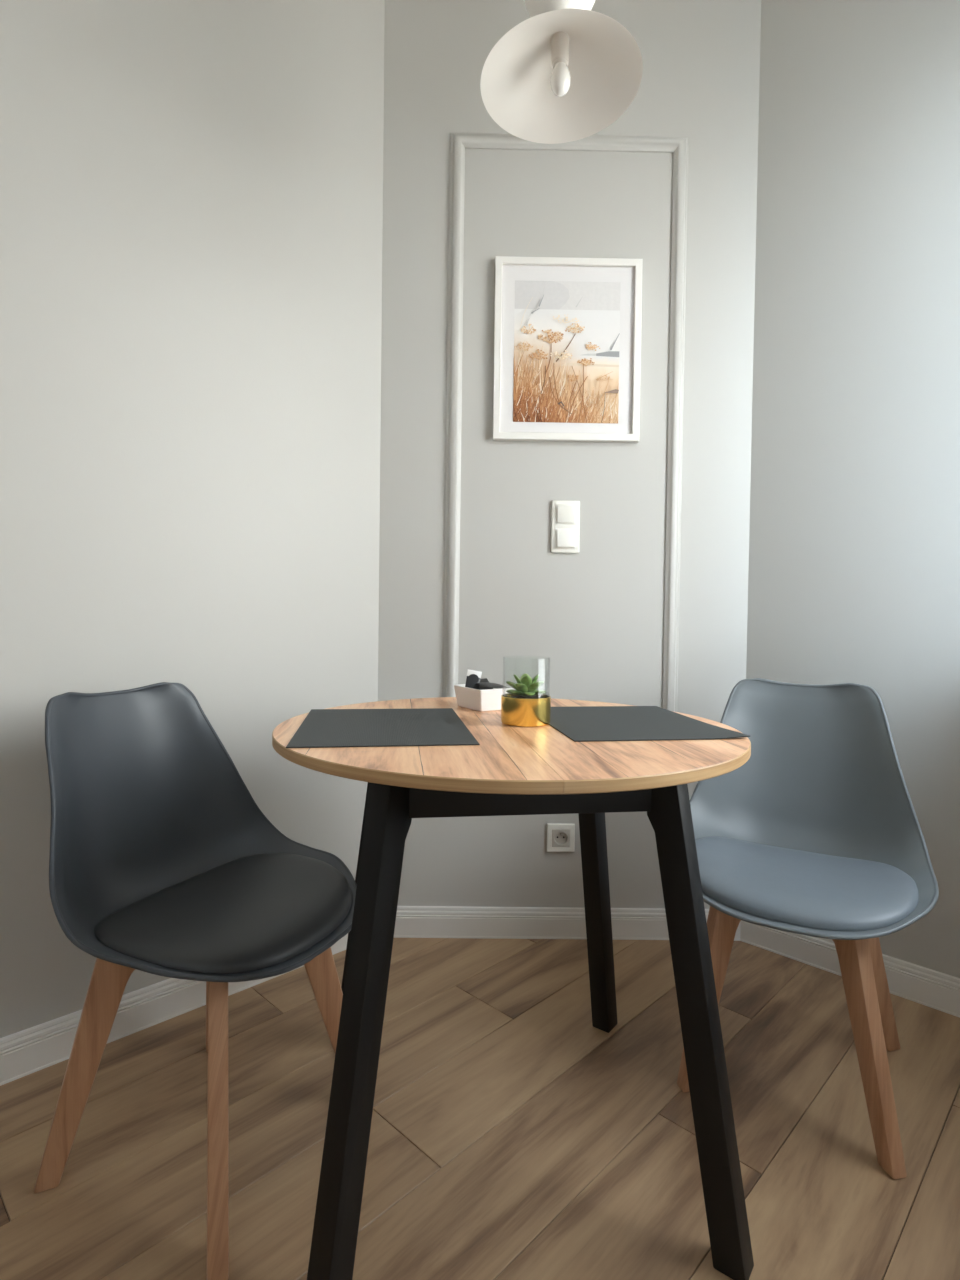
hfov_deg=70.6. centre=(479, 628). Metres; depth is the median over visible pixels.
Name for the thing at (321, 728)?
placemat
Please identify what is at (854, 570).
wall
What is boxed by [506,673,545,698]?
succulent
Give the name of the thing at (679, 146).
trim
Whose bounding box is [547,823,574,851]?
power socket
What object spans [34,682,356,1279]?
chair
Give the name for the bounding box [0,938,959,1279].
floor
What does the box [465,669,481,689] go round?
sachet
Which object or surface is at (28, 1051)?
baseboard
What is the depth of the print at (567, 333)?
1.97 m
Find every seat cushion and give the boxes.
[94,853,351,973]
[695,837,918,930]
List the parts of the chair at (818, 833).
leg, leg, leg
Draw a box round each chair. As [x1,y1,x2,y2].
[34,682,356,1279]
[677,678,938,1178]
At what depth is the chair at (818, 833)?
1.49 m
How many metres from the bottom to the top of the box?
0.046 m
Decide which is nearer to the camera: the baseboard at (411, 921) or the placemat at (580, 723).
the placemat at (580, 723)
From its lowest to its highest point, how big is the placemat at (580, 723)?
0.006 m
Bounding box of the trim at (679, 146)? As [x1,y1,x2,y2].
[443,132,688,711]
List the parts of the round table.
leg, leg, apron rail, leg, leg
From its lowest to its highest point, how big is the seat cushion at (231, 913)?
0.046 m
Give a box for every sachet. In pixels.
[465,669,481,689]
[476,682,505,687]
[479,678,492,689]
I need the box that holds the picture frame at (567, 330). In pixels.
[493,256,642,442]
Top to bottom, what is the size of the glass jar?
0.122 m
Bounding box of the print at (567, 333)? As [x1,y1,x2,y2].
[513,280,620,422]
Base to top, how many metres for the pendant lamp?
1.024 m
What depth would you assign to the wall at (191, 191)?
1.59 m
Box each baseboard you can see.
[0,934,347,1085]
[394,906,740,940]
[740,920,959,1017]
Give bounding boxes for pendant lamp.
[480,0,642,143]
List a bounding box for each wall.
[0,0,384,1037]
[378,0,760,908]
[746,0,959,977]
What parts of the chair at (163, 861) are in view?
leg, leg, leg, leg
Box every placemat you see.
[286,708,479,747]
[549,706,749,741]
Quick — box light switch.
[551,500,579,552]
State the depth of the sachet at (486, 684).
1.44 m
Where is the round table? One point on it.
(513, 770)
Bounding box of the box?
[454,684,515,711]
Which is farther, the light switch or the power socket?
the power socket
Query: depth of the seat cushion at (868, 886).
1.32 m
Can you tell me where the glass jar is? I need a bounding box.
[501,657,550,726]
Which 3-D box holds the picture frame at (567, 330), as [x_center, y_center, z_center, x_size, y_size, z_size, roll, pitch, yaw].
[0.253,-0.807,1.970,0.424,0.522,0.021,1,1,-1]
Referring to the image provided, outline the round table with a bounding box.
[272,697,753,1279]
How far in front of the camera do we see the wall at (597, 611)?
1.99 m
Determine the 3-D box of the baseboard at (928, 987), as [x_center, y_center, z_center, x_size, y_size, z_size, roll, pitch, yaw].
[1.038,0.891,1.762,0.740,0.088,0.017,2,2,44]
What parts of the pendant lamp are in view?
bulb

